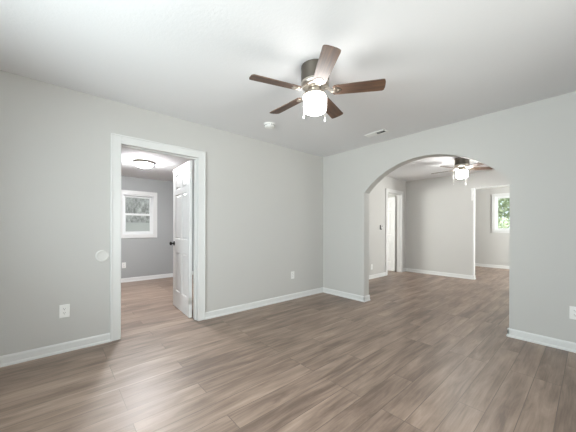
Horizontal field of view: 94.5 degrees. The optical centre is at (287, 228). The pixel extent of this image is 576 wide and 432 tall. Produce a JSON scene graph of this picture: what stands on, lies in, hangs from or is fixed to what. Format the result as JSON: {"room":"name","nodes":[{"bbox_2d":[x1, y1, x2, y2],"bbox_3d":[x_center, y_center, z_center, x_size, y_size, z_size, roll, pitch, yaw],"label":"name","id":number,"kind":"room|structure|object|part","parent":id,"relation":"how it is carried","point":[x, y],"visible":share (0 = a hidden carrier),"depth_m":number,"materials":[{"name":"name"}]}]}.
{"room":"empty living room","nodes":[
{"label":"empty living room","id":0,"kind":"room"},
{"bbox_2d":[121,176,193,277],"bbox_3d":[-1.142,-0.080,7.741,11.300,2.440,0.120,0,0,-41],"label":"wall","id":1,"kind":"structure","parent":0,"point":[142,256],"depth_m":6.02,"materials":[{"name":"grey paint"}]},
{"bbox_2d":[121,190,156,237],"bbox_3d":[-3.292,-0.308,5.840,0.756,1.016,0.138,0,0,-41],"label":"window","id":2,"kind":"structure","parent":1,"relation":"in","point":[152,197],"depth_m":5.84,"materials":[{"name":"white paint"}]},
{"bbox_3d":[-3.284,-0.115,5.830,0.556,0.430,0.028,0,0,-41],"label":"sash","id":3,"kind":"part","parent":2,"relation":"part of","materials":[{"name":"glass"}]},
{"bbox_3d":[-3.304,-0.502,5.855,0.556,0.428,0.028,0,0,-41],"label":"sash","id":4,"kind":"part","parent":2,"relation":"part of","materials":[{"name":"white plastic"}]},
{"bbox_2d":[121,271,192,282],"bbox_3d":[-3.729,1.087,5.378,4.300,0.087,0.022,0,0,-41],"label":"baseboard","id":5,"kind":"structure","parent":1,"relation":"attached to","point":[150,277],"depth_m":5.90,"materials":[{"name":"white paint"}]},
{"bbox_2d":[121,147,193,183],"bbox_3d":[-2.679,-1.156,4.191,4.300,0.100,3.180,0,0,-41],"label":"ceiling","id":6,"kind":"structure","parent":0,"point":[163,167],"depth_m":4.65,"materials":[{"name":"white paint"}]},
{"bbox_2d":[134,160,153,168],"bbox_3d":[-2.374,-1.044,4.393,0.300,0.120,0.296,0,0,-41],"label":"flush ceiling light","id":7,"kind":"object","parent":6,"relation":"attached to","point":[144,164],"visible":1,"depth_m":4.31,"materials":[{"name":"white glass"}]},
{"bbox_3d":[-2.372,-1.040,4.395,0.256,0.070,0.256,0,0,-41],"label":"lamp shade","id":8,"kind":"part","parent":7,"relation":"part of","materials":[{"name":"white glass"}]},
{"bbox_2d":[0,70,322,355],"bbox_3d":[-1.307,-0.081,3.203,5.063,2.440,0.120,0,0,-41],"label":"wall","id":9,"kind":"structure","parent":0,"point":[264,220],"depth_m":2.60,"materials":[{"name":"grey paint"}]},
{"bbox_2d":[59,304,69,317],"bbox_3d":[-2.062,0.760,2.458,0.074,0.120,0.008,0,0,-41],"label":"wall outlet","id":10,"kind":"object","parent":9,"relation":"attached to","point":[64,310],"visible":1,"depth_m":2.46,"materials":[{"name":"white plastic"}]},
{"bbox_2d":[95,250,108,261],"bbox_3d":[-1.844,0.269,2.647,0.116,0.116,0.010,0,0,-41],"label":"bumper cover","id":11,"kind":"object","parent":9,"relation":"attached to","point":[102,255],"visible":1,"depth_m":2.64,"materials":[{"name":"white plastic"}]},
{"bbox_2d":[110,133,205,341],"bbox_3d":[-1.461,0.087,3.069,0.997,2.104,0.164,0,0,-41],"label":"door frame","id":12,"kind":"structure","parent":9,"relation":"attached to","point":[117,140],"depth_m":2.92,"materials":[{"name":"white paint"}]},
{"bbox_2d":[0,287,322,366],"bbox_3d":[-1.265,1.096,3.150,5.063,0.087,0.022,0,0,-41],"label":"baseboard","id":13,"kind":"structure","parent":9,"relation":"attached to","point":[28,355],"depth_m":2.57,"materials":[{"name":"white paint"}]},
{"bbox_2d":[169,160,191,317],"bbox_3d":[-1.466,0.131,3.686,0.169,2.000,0.782,0,0,-38],"label":"door","id":14,"kind":"structure","parent":9,"relation":"in","point":[182,176],"depth_m":3.61,"materials":[{"name":"white paint"}]},
{"bbox_2d":[0,266,575,431],"bbox_3d":[1.384,1.209,4.859,11.540,0.120,7.790,0,0,-41],"label":"floor","id":15,"kind":"structure","parent":0,"point":[426,352],"depth_m":2.13,"materials":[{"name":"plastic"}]},
{"bbox_2d":[0,0,575,180],"bbox_3d":[1.393,-1.361,4.859,11.540,0.140,7.790,0,0,-41],"label":"ceiling","id":16,"kind":"structure","parent":0,"point":[441,62],"depth_m":2.00,"materials":[{"name":"white paint"}]},
{"bbox_2d":[264,122,274,128],"bbox_3d":[-0.228,-1.274,3.303,0.140,0.046,0.140,0,0,-41],"label":"smoke detector","id":17,"kind":"object","parent":16,"relation":"attached to","point":[269,125],"visible":1,"depth_m":3.27,"materials":[{"name":"white plastic"}]},
{"bbox_2d":[249,45,385,121],"bbox_3d":[0.191,-1.091,2.164,1.036,0.409,0.993,0,0,-41],"label":"ceiling fan","id":18,"kind":"object","parent":16,"relation":"hanging from","point":[315,73],"visible":1,"depth_m":2.05,"materials":[{"name":"brown wood"}]},
{"bbox_3d":[-0.093,-1.097,2.000,0.395,0.006,0.118,0,13,-24],"label":"blade","id":19,"kind":"part","parent":18,"relation":"part of","materials":[{"name":"brown wood"}]},
{"bbox_3d":[-0.007,-1.096,2.388,0.118,0.006,0.395,-16,11,-40],"label":"blade","id":20,"kind":"part","parent":18,"relation":"part of","materials":[{"name":"brown wood"}]},
{"bbox_3d":[0.217,-1.143,2.135,0.224,0.048,0.224,0,0,-41],"label":"motor plate","id":21,"kind":"part","parent":18,"relation":"part of","materials":[{"name":"silver metal"}]},
{"bbox_3d":[0.216,-0.995,2.135,0.184,0.133,0.184,0,0,-41],"label":"lamp shade","id":22,"kind":"part","parent":18,"relation":"part of","materials":[{"name":"white glass"}]},
{"bbox_3d":[0.250,-1.095,1.799,0.118,0.006,0.395,13,-1,-5],"label":"blade","id":23,"kind":"part","parent":18,"relation":"part of","materials":[{"name":"brown wood"}]},
{"bbox_3d":[0.388,-1.095,2.426,0.118,0.006,0.395,-14,-7,30],"label":"blade","id":24,"kind":"part","parent":18,"relation":"part of","materials":[{"name":"brown wood"}]},
{"bbox_3d":[0.546,-1.094,2.063,0.395,0.006,0.118,0,-12,12],"label":"blade","id":25,"kind":"part","parent":18,"relation":"part of","materials":[{"name":"brown wood"}]},
{"bbox_2d":[364,129,388,137],"bbox_3d":[1.191,-1.286,3.604,0.120,0.012,0.300,0,0,-41],"label":"ceiling vent","id":26,"kind":"object","parent":16,"relation":"in","point":[379,132],"visible":1,"depth_m":3.59,"materials":[{"name":"white plastic"}]},
{"bbox_2d":[431,157,492,184],"bbox_3d":[3.134,-1.046,4.869,0.998,0.478,0.956,0,0,-41],"label":"ceiling fan","id":27,"kind":"object","parent":16,"relation":"hanging from","point":[461,164],"visible":0.96,"depth_m":4.76,"materials":[{"name":"brown metal"}]},
{"bbox_3d":[3.159,-1.133,4.841,0.236,0.048,0.236,0,0,-41],"label":"motor plate","id":28,"kind":"part","parent":27,"relation":"part of","materials":[{"name":"silver metal"}]},
{"bbox_3d":[3.159,-0.985,4.841,0.184,0.133,0.184,0,0,-41],"label":"lamp shade","id":29,"kind":"part","parent":27,"relation":"part of","materials":[{"name":"white glass"}]},
{"bbox_3d":[3.189,-1.080,4.514,0.118,0.006,0.375,13,-1,-5],"label":"blade","id":30,"kind":"part","parent":27,"relation":"part of","materials":[{"name":"brown wood"}]},
{"bbox_3d":[3.478,-1.079,4.769,0.375,0.006,0.118,0,-12,13],"label":"blade","id":31,"kind":"part","parent":27,"relation":"part of","materials":[{"name":"brown wood"}]},
{"bbox_2d":[369,176,405,274],"bbox_3d":[1.890,-0.070,6.185,3.397,2.440,0.120,0,0,-41],"label":"wall","id":32,"kind":"structure","parent":0,"point":[377,195],"depth_m":6.37,"materials":[{"name":"grey paint"}]},
{"bbox_2d":[369,268,405,278],"bbox_3d":[1.933,1.107,6.132,3.397,0.087,0.022,0,0,-41],"label":"baseboard","id":33,"kind":"structure","parent":32,"relation":"attached to","point":[373,276],"depth_m":6.32,"materials":[{"name":"white paint"}]},
{"bbox_2d":[388,197,395,270],"bbox_3d":[2.681,0.145,7.465,0.169,2.000,0.727,0,0,-38],"label":"door","id":34,"kind":"structure","parent":32,"relation":"in","point":[392,200],"depth_m":7.26,"materials":[{"name":"white paint"}]},
{"bbox_2d":[385,188,403,275],"bbox_3d":[2.698,0.080,6.884,0.912,2.146,0.147,0,0,-41],"label":"door frame","id":35,"kind":"structure","parent":32,"relation":"attached to","point":[387,190],"depth_m":7.10,"materials":[{"name":"white paint"}]},
{"bbox_2d":[388,170,509,275],"bbox_3d":[3.650,-0.064,6.846,0.120,2.440,7.550,0,0,-41],"label":"wall","id":36,"kind":"structure","parent":0,"point":[439,212],"depth_m":6.57,"materials":[{"name":"grey paint"}]},
{"bbox_2d":[406,268,475,279],"bbox_3d":[3.762,1.113,6.697,0.142,0.087,1.587,0,0,-41],"label":"baseboard","id":37,"kind":"structure","parent":36,"relation":"attached to","point":[407,269],"depth_m":6.55,"materials":[{"name":"white paint"}]},
{"bbox_2d":[471,188,474,200],"bbox_3d":[4.218,-0.782,6.081,0.032,0.282,0.070,0,0,-41],"label":"trim","id":38,"kind":"structure","parent":36,"relation":"attached to","point":[472,189],"depth_m":6.08,"materials":[{"name":"white paint"}]},
{"bbox_2d":[473,190,474,275],"bbox_3d":[4.279,0.072,6.127,0.124,2.006,0.017,0,0,-41],"label":"trim","id":39,"kind":"structure","parent":36,"relation":"attached to","point":[474,190],"depth_m":6.11,"materials":[{"name":"white paint"}]},
{"bbox_2d":[475,184,509,188],"bbox_3d":[4.920,-0.918,5.402,0.142,0.022,1.910,0,0,-41],"label":"trim","id":40,"kind":"structure","parent":36,"relation":"attached to","point":[509,184],"depth_m":5.86,"materials":[{"name":"white paint"}]},
{"bbox_2d":[323,91,575,342],"bbox_3d":[2.007,-0.069,3.372,0.140,2.440,4.500,0,0,-41],"label":"wall","id":41,"kind":"structure","parent":0,"point":[532,145],"depth_m":2.80,"materials":[{"name":"grey paint"}]},
{"bbox_2d":[323,287,575,352],"bbox_3d":[2.082,1.108,3.275,0.174,0.087,4.250,0,0,-41],"label":"baseboard","id":42,"kind":"structure","parent":41,"relation":"attached to","point":[526,336],"depth_m":2.73,"materials":[{"name":"white paint"}]},
{"bbox_2d":[569,306,575,319],"bbox_3d":[2.682,0.789,2.488,0.008,0.120,0.074,0,0,-41],"label":"wall outlet","id":43,"kind":"object","parent":41,"relation":"attached to","point":[572,310],"visible":1,"depth_m":2.50,"materials":[{"name":"white plastic"}]},
{"bbox_2d":[475,186,509,265],"bbox_3d":[5.679,-0.056,8.627,0.120,2.440,7.790,0,0,-41],"label":"wall","id":44,"kind":"structure","parent":0,"point":[491,248],"depth_m":8.10,"materials":[{"name":"grey paint"}]},
{"bbox_2d":[475,263,508,268],"bbox_3d":[5.622,1.120,8.581,0.022,0.087,7.550,0,0,-41],"label":"baseboard","id":45,"kind":"structure","parent":44,"relation":"attached to","point":[476,264],"depth_m":7.99,"materials":[{"name":"white paint"}]},
{"bbox_2d":[492,193,509,232],"bbox_3d":[6.568,-0.453,7.604,0.138,1.166,1.196,0,0,-41],"label":"window","id":46,"kind":"structure","parent":44,"relation":"in","point":[495,197],"depth_m":7.95,"materials":[{"name":"white paint"}]},
{"bbox_3d":[6.571,-0.453,7.606,0.130,1.010,1.040,0,0,-41],"label":"frame","id":47,"kind":"part","parent":46,"relation":"part of","materials":[{"name":"white plastic"}]},
{"bbox_3d":[6.400,-0.454,7.774,0.028,0.966,0.518,0,0,-41],"label":"sash","id":48,"kind":"part","parent":46,"relation":"part of","materials":[{"name":"glass"}]},
{"label":"outside","id":49,"kind":"structure","parent":0,"visible":0},
{"bbox_3d":[1.633,1.550,5.711,70.000,0.200,60.000,0,0,-41],"label":"ground","id":50,"kind":"structure","parent":49,"visible":0},
{"bbox_2d":[125,197,149,230],"bbox_3d":[-5.677,-0.926,9.498,9.600,4.700,3.850,0,0,-41],"label":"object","id":51,"kind":"structure","parent":50,"relation":"on","point":[132,205],"depth_m":8.35,"materials":[{"name":"glass"}]},
{"bbox_2d":[498,198,509,223],"bbox_3d":[9.124,-0.798,13.113,3.061,4.560,3.885,0,0,-41],"label":"leafy tree","id":52,"kind":"object","parent":50,"relation":"on","point":[505,204],"visible":0.06,"depth_m":11.96,"materials":[{"name":"green plant"}]},
{"bbox_2d":[498,217,509,227],"bbox_3d":[8.294,0.503,10.244,1.691,1.953,1.846,0,0,-41],"label":"shrub","id":53,"kind":"object","parent":50,"relation":"on","point":[504,225],"visible":0.05,"depth_m":10.11,"materials":[{"name":"green plant"}]}
]}

